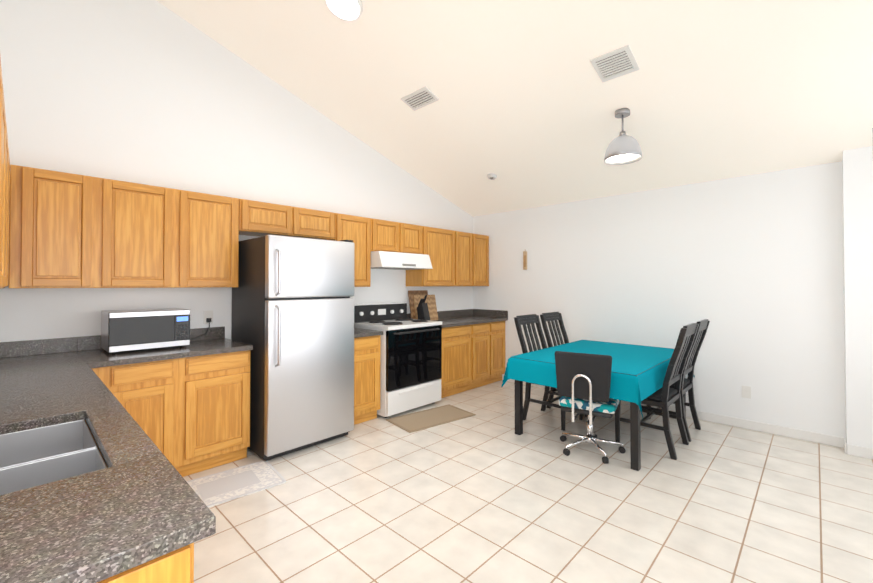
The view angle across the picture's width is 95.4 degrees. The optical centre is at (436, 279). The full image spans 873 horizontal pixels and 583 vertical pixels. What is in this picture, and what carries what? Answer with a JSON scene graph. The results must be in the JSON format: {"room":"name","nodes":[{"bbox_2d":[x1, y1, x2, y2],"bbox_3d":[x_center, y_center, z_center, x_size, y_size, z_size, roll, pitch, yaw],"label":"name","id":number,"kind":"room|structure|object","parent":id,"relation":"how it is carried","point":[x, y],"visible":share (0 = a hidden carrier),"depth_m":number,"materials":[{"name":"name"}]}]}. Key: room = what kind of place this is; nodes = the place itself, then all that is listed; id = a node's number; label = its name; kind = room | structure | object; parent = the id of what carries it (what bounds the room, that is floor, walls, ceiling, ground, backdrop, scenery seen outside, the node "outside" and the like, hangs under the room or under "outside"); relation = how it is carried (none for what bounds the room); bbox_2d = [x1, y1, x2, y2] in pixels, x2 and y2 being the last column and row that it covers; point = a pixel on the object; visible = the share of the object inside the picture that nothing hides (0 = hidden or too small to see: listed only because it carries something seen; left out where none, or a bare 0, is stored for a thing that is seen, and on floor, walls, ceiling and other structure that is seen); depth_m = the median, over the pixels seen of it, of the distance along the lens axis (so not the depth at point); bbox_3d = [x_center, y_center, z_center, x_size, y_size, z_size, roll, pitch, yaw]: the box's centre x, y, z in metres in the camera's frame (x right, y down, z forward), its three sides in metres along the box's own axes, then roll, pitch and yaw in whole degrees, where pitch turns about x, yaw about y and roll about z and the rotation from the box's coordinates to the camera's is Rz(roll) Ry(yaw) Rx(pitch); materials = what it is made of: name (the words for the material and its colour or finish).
{"room":"dining room and kitchen","nodes":[
{"label":"dining room and kitchen","id":0,"kind":"room"},
{"bbox_2d":[0,0,472,341],"bbox_3d":[-1.301,-0.624,4.354,0.150,4.150,5.560,-1,-1,44],"label":"wall","id":1,"kind":"structure","parent":0,"point":[152,92],"depth_m":3.28,"materials":[{"name":"white paint"}]},
{"bbox_2d":[0,57,3,180],"bbox_3d":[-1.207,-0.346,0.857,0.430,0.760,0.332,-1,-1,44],"label":"upper cabinet","id":2,"kind":"object","parent":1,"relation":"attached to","point":[1,80],"depth_m":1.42,"materials":[{"name":"brown wood"}]},
{"bbox_2d":[0,102,7,288],"bbox_3d":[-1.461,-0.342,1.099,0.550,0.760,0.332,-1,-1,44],"label":"upper cabinet","id":3,"kind":"object","parent":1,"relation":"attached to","point":[3,184],"depth_m":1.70,"materials":[{"name":"brown wood"}]},
{"bbox_2d":[4,148,11,287],"bbox_3d":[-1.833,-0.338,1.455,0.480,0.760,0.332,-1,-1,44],"label":"upper cabinet","id":4,"kind":"object","parent":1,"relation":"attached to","point":[9,166],"depth_m":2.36,"materials":[{"name":"brown wood"}]},
{"bbox_2d":[8,201,11,287],"bbox_3d":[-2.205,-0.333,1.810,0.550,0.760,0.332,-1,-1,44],"label":"upper cabinet","id":5,"kind":"object","parent":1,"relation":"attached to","point":[9,202],"depth_m":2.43,"materials":[{"name":"brown wood"}]},
{"bbox_2d":[12,165,99,287],"bbox_3d":[-2.571,-0.321,2.670,0.327,0.760,0.407,-1,-1,44],"label":"upper cabinet","id":6,"kind":"object","parent":1,"relation":"attached to","point":[64,230],"depth_m":2.56,"materials":[{"name":"brown wood"}]},
{"bbox_2d":[100,178,179,287],"bbox_3d":[-2.271,-0.317,2.984,0.327,0.760,0.461,-1,-1,44],"label":"upper cabinet","id":7,"kind":"object","parent":1,"relation":"attached to","point":[140,223],"depth_m":2.87,"materials":[{"name":"brown wood"}]},
{"bbox_2d":[190,310,212,339],"bbox_3d":[-2.061,0.396,3.400,0.048,0.244,0.279,-1,-1,44],"label":"cord","id":8,"kind":"object","parent":1,"relation":"attached to","point":[208,317],"visible":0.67,"depth_m":3.47,"materials":[{"name":"black"}]},
{"bbox_2d":[180,190,243,287],"bbox_3d":[-1.952,-0.313,3.319,0.327,0.760,0.465,-1,-1,44],"label":"upper cabinet","id":9,"kind":"object","parent":1,"relation":"attached to","point":[211,226],"depth_m":3.21,"materials":[{"name":"brown wood"}]},
{"bbox_2d":[0,309,471,356],"bbox_3d":[-1.238,0.485,4.278,0.019,0.102,5.216,-1,-1,44],"label":"backsplash","id":10,"kind":"structure","parent":1,"relation":"attached to","point":[70,344],"depth_m":2.83,"materials":[{"name":"grey stone"}]},
{"bbox_2d":[244,199,299,236],"bbox_3d":[-1.605,-0.550,3.685,0.327,0.275,0.530,-1,-1,44],"label":"upper cabinet","id":11,"kind":"object","parent":1,"relation":"attached to","point":[261,219],"depth_m":3.58,"materials":[{"name":"brown wood"}]},
{"bbox_2d":[300,208,335,240],"bbox_3d":[-1.325,-0.546,3.978,0.327,0.275,0.519,-1,-1,44],"label":"upper cabinet","id":12,"kind":"object","parent":1,"relation":"attached to","point":[314,224],"depth_m":3.91,"materials":[{"name":"brown wood"}]},
{"bbox_2d":[336,213,371,286],"bbox_3d":[-0.988,-0.299,4.328,0.327,0.760,0.450,-1,-1,44],"label":"upper cabinet","id":13,"kind":"object","parent":1,"relation":"attached to","point":[358,229],"depth_m":4.26,"materials":[{"name":"brown wood"}]},
{"bbox_2d":[372,218,403,252],"bbox_3d":[-0.668,-0.493,4.665,0.327,0.364,0.467,-1,-1,44],"label":"upper cabinet","id":14,"kind":"object","parent":1,"relation":"attached to","point":[388,236],"depth_m":4.55,"materials":[{"name":"brown wood"}]},
{"bbox_2d":[371,251,432,269],"bbox_3d":[-0.495,-0.215,4.715,0.502,0.178,0.780,-1,-1,44],"label":"range hood","id":15,"kind":"object","parent":1,"relation":"attached to","point":[393,260],"visible":0.79,"depth_m":4.50,"materials":[{"name":"white metal"}]},
{"bbox_2d":[404,223,423,253],"bbox_3d":[-0.443,-0.490,4.901,0.327,0.364,0.448,-1,-1,44],"label":"upper cabinet","id":16,"kind":"object","parent":1,"relation":"attached to","point":[413,234],"depth_m":4.84,"materials":[{"name":"brown wood"}]},
{"bbox_2d":[406,226,459,286],"bbox_3d":[-0.051,-0.286,5.309,0.327,0.760,0.678,-1,-1,44],"label":"upper cabinet","id":17,"kind":"object","parent":1,"relation":"attached to","point":[442,246],"depth_m":5.17,"materials":[{"name":"brown wood"}]},
{"bbox_2d":[460,232,475,285],"bbox_3d":[0.272,-0.282,5.647,0.327,0.760,0.511,-1,-1,44],"label":"upper cabinet","id":18,"kind":"object","parent":1,"relation":"attached to","point":[467,240],"depth_m":5.59,"materials":[{"name":"brown wood"}]},
{"bbox_2d":[476,234,488,285],"bbox_3d":[0.523,-0.278,5.910,0.327,0.760,0.477,-1,-1,44],"label":"upper cabinet","id":19,"kind":"object","parent":1,"relation":"attached to","point":[482,241],"depth_m":5.84,"materials":[{"name":"brown wood"}]},
{"bbox_2d":[157,0,872,216],"bbox_3d":[0.869,-1.892,2.298,6.150,1.808,5.560,-1,-1,44],"label":"ceiling","id":20,"kind":"structure","parent":0,"point":[526,105],"depth_m":3.24,"materials":[{"name":"white paint"}]},
{"bbox_2d":[325,0,362,20],"bbox_3d":[-0.675,-2.002,2.883,0.280,0.034,0.280,-1,-18,44],"label":"recessed light","id":21,"kind":"object","parent":20,"relation":"in","point":[348,10],"visible":0.94,"depth_m":2.90,"materials":[{"name":"white"}]},
{"bbox_2d":[401,86,438,110],"bbox_3d":[-0.159,-1.698,3.749,0.340,0.020,0.190,-1,-18,44],"label":"ceiling vent","id":22,"kind":"object","parent":20,"relation":"in","point":[420,98],"visible":1,"depth_m":3.73,"materials":[{"name":"white metal"}]},
{"bbox_2d":[487,173,496,179],"bbox_3d":[0.678,-1.253,4.865,0.128,0.036,0.128,-1,-18,44],"label":"smoke detector","id":23,"kind":"object","parent":20,"relation":"attached to","point":[491,176],"visible":1,"depth_m":4.83,"materials":[{"name":"white plastic"}]},
{"bbox_2d":[590,45,639,82],"bbox_3d":[1.315,-1.580,2.929,0.270,0.020,0.250,-1,-18,44],"label":"ceiling vent","id":24,"kind":"object","parent":20,"relation":"in","point":[616,63],"visible":1,"depth_m":2.91,"materials":[{"name":"white metal"}]},
{"bbox_2d":[604,108,641,164],"bbox_3d":[1.586,-1.227,3.383,0.296,0.420,0.296,-1,-1,44],"label":"pendant lamp","id":25,"kind":"object","parent":20,"relation":"hanging from","point":[623,148],"visible":0.98,"depth_m":3.33,"materials":[{"name":"silver metal"}]},
{"bbox_2d":[183,380,872,582],"bbox_3d":[0.869,1.483,2.253,6.150,0.120,5.560,-1,-1,44],"label":"floor","id":26,"kind":"structure","parent":0,"point":[485,494],"depth_m":2.47,"materials":[{"name":"tile"}]},
{"bbox_2d":[96,357,183,472],"bbox_3d":[-2.200,0.991,2.831,0.617,0.876,0.488,-1,-1,44],"label":"base cabinet","id":27,"kind":"object","parent":26,"relation":"on","point":[153,391],"depth_m":2.70,"materials":[{"name":"brown wood"}]},
{"bbox_2d":[0,353,215,582],"bbox_3d":[-1.757,0.519,1.603,2.962,0.036,0.667,-1,-1,44],"label":"countertop","id":28,"kind":"structure","parent":27,"relation":"on","point":[97,525],"depth_m":0.88,"materials":[{"name":"grey stone"}]},
{"bbox_2d":[0,417,95,464],"bbox_3d":[-1.342,0.605,1.238,0.367,0.170,0.396,-1,-1,44],"label":"sink","id":29,"kind":"object","parent":28,"relation":"in","point":[53,436],"depth_m":1.42,"materials":[{"name":"silver metal"}]},
{"bbox_2d":[0,445,107,492],"bbox_3d":[-1.097,0.592,1.004,0.287,0.150,0.396,-1,-1,44],"label":"sink","id":30,"kind":"object","parent":28,"relation":"in","point":[49,466],"depth_m":1.17,"materials":[{"name":"silver metal"}]},
{"bbox_2d":[104,545,193,582],"bbox_3d":[-0.852,0.963,0.726,0.410,0.876,0.657,-1,-1,44],"label":"base cabinet","id":31,"kind":"object","parent":26,"relation":"on","point":[178,568],"depth_m":0.78,"materials":[{"name":"brown wood"}]},
{"bbox_2d":[184,349,252,475],"bbox_3d":[-1.862,0.996,3.185,0.617,0.876,0.490,-1,-1,44],"label":"base cabinet","id":32,"kind":"object","parent":26,"relation":"on","point":[216,387],"depth_m":2.97,"materials":[{"name":"brown wood"}]},
{"bbox_2d":[76,337,251,368],"bbox_3d":[-2.025,0.537,3.002,0.642,0.036,0.988,-1,-1,44],"label":"countertop","id":33,"kind":"structure","parent":32,"relation":"on","point":[98,358],"depth_m":2.81,"materials":[{"name":"grey stone"}]},
{"bbox_2d":[101,308,189,353],"bbox_3d":[-2.180,0.374,2.985,0.360,0.286,0.485,-1,-1,44],"label":"microwave","id":34,"kind":"object","parent":33,"relation":"on","point":[130,330],"visible":1,"depth_m":2.85,"materials":[{"name":"silver metal"}]},
{"bbox_2d":[186,460,286,507],"bbox_3d":[-1.445,1.425,2.763,0.640,0.008,0.460,1,-1,-40],"label":"door mat","id":35,"kind":"object","parent":26,"relation":"on","point":[211,490],"visible":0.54,"depth_m":2.78,"materials":[{"name":"white fabric"}]},
{"bbox_2d":[231,235,354,460],"bbox_3d":[-1.282,0.541,3.592,0.838,1.799,0.798,-1,-1,44],"label":"refrigerator","id":36,"kind":"object","parent":26,"relation":"on","point":[292,312],"visible":0.96,"depth_m":3.28,"materials":[{"name":"silver metal"}]},
{"bbox_2d":[354,337,380,424],"bbox_3d":[-0.943,1.009,4.147,0.617,0.876,0.450,-1,-1,44],"label":"base cabinet","id":37,"kind":"object","parent":26,"relation":"on","point":[367,350],"depth_m":3.97,"materials":[{"name":"brown wood"}]},
{"bbox_2d":[354,329,382,336],"bbox_3d":[-0.934,0.553,4.144,0.642,0.036,0.450,-1,-1,44],"label":"countertop","id":38,"kind":"structure","parent":37,"relation":"on","point":[357,332],"depth_m":4.02,"materials":[{"name":"grey stone"}]},
{"bbox_2d":[354,302,441,417],"bbox_3d":[-0.438,0.869,4.565,0.723,1.169,0.816,-1,-1,44],"label":"range","id":39,"kind":"object","parent":26,"relation":"on","point":[411,365],"visible":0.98,"depth_m":4.35,"materials":[{"name":"white metal"},{"name":"black glass"},{"name":"black plastic"}]},
{"bbox_2d":[386,404,475,432],"bbox_3d":[-0.052,1.443,4.157,0.840,0.010,0.450,1,-1,-37],"label":"area rug","id":40,"kind":"object","parent":26,"relation":"on","point":[423,419],"visible":0.98,"depth_m":4.11,"materials":[{"name":"beige fabric"}]},
{"bbox_2d":[440,325,471,397],"bbox_3d":[0.018,1.022,5.153,0.617,0.876,0.640,-1,-1,44],"label":"base cabinet","id":41,"kind":"object","parent":26,"relation":"on","point":[456,378],"depth_m":4.97,"materials":[{"name":"brown wood"}]},
{"bbox_2d":[432,317,507,328],"bbox_3d":[0.304,0.570,5.441,0.642,0.036,1.442,-1,-1,44],"label":"countertop","id":42,"kind":"structure","parent":41,"relation":"on","point":[447,322],"depth_m":5.33,"materials":[{"name":"grey stone"}]},
{"bbox_2d":[408,290,437,319],"bbox_3d":[-0.173,0.348,5.290,0.108,0.400,0.470,-1,-1,44],"label":"cutting boards","id":43,"kind":"object","parent":42,"relation":"on","point":[415,296],"visible":0.75,"depth_m":5.29,"materials":[{"name":"brown wood"}]},
{"bbox_2d":[417,295,429,319],"bbox_3d":[-0.162,0.372,5.092,0.159,0.346,0.100,-1,-1,44],"label":"knife block","id":44,"kind":"object","parent":42,"relation":"on","point":[422,311],"visible":0.92,"depth_m":5.06,"materials":[{"name":"black plastic"}]},
{"bbox_2d":[472,321,495,388],"bbox_3d":[0.377,1.027,5.529,0.617,0.876,0.550,-1,-1,44],"label":"base cabinet","id":45,"kind":"object","parent":26,"relation":"on","point":[483,336],"depth_m":5.37,"materials":[{"name":"brown wood"}]},
{"bbox_2d":[496,321,504,381],"bbox_3d":[0.632,1.031,5.796,0.617,0.876,0.467,-1,-1,44],"label":"base cabinet","id":46,"kind":"object","parent":26,"relation":"on","point":[500,325],"depth_m":5.65,"materials":[{"name":"brown wood"}]},
{"bbox_2d":[514,314,582,430],"bbox_3d":[1.169,0.915,4.117,0.571,1.064,0.450,-1,-1,44],"label":"dining chair","id":47,"kind":"object","parent":26,"relation":"on","point":[524,320],"visible":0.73,"depth_m":4.17,"materials":[{"name":"black paint"}]},
{"bbox_2d":[540,312,587,416],"bbox_3d":[1.542,0.920,4.508,0.571,1.064,0.450,-1,-1,44],"label":"dining chair","id":48,"kind":"object","parent":26,"relation":"on","point":[548,317],"visible":0.44,"depth_m":4.62,"materials":[{"name":"black paint"}]},
{"bbox_2d":[555,351,625,463],"bbox_3d":[1.272,1.007,3.313,0.533,0.859,0.631,0,-1,31],"label":"office chair","id":49,"kind":"object","parent":26,"relation":"on","point":[583,382],"visible":0.98,"depth_m":3.10,"materials":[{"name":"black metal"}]},
{"bbox_2d":[502,340,694,470],"bbox_3d":[1.630,1.083,3.889,1.229,0.723,1.709,-1,-1,44],"label":"dining table","id":50,"kind":"object","parent":26,"relation":"on","point":[638,372],"visible":0.6,"depth_m":3.49,"materials":[{"name":"teal fabric"}]},
{"bbox_2d":[615,323,698,459],"bbox_3d":[1.905,0.906,3.456,0.571,1.064,0.450,-1,-1,44],"label":"dining chair","id":51,"kind":"object","parent":26,"relation":"on","point":[665,397],"visible":0.81,"depth_m":3.31,"materials":[{"name":"black paint"}]},
{"bbox_2d":[641,319,709,441],"bbox_3d":[2.251,0.911,3.817,0.571,1.064,0.450,-1,-1,44],"label":"dining chair","id":52,"kind":"object","parent":26,"relation":"on","point":[686,384],"visible":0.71,"depth_m":3.74,"materials":[{"name":"black paint"}]},
{"bbox_2d":[473,161,845,437],"bbox_3d":[2.028,0.200,4.904,4.190,2.517,0.150,-1,-1,44],"label":"wall","id":53,"kind":"structure","parent":0,"point":[749,268],"depth_m":4.04,"materials":[{"name":"white paint"}]},
{"bbox_2d":[472,309,507,316],"bbox_3d":[0.795,0.508,5.956,0.642,0.102,0.019,-1,-1,44],"label":"backsplash","id":54,"kind":"structure","parent":53,"relation":"attached to","point":[475,312],"depth_m":5.96,"materials":[{"name":"grey stone"}]},
{"bbox_2d":[523,251,526,269],"bbox_3d":[1.237,-0.275,5.543,0.062,0.285,0.025,-1,-1,44],"label":"wall ornament","id":55,"kind":"object","parent":53,"relation":"attached to","point":[524,260],"visible":0.96,"depth_m":5.53,"materials":[{"name":"beige wood"}]},
{"bbox_2d":[509,379,872,459],"bbox_3d":[2.880,1.402,3.847,5.240,0.084,0.178,-1,-1,44],"label":"baseboard","id":56,"kind":"structure","parent":53,"relation":"attached to","point":[858,451],"depth_m":3.66,"materials":[{"name":"white wood"}]},
{"bbox_2d":[742,385,750,398],"bbox_3d":[3.004,1.092,3.849,0.072,0.115,0.008,-1,-1,44],"label":"outlet","id":57,"kind":"object","parent":53,"relation":"attached to","point":[746,391],"visible":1,"depth_m":3.85,"materials":[{"name":"white plastic"}]},
{"bbox_2d":[842,146,872,448],"bbox_3d":[4.195,0.146,2.721,1.960,2.567,0.315,-1,-1,44],"label":"wall","id":58,"kind":"structure","parent":0,"point":[857,183],"depth_m":3.23,"materials":[{"name":"white paint"}]}
]}

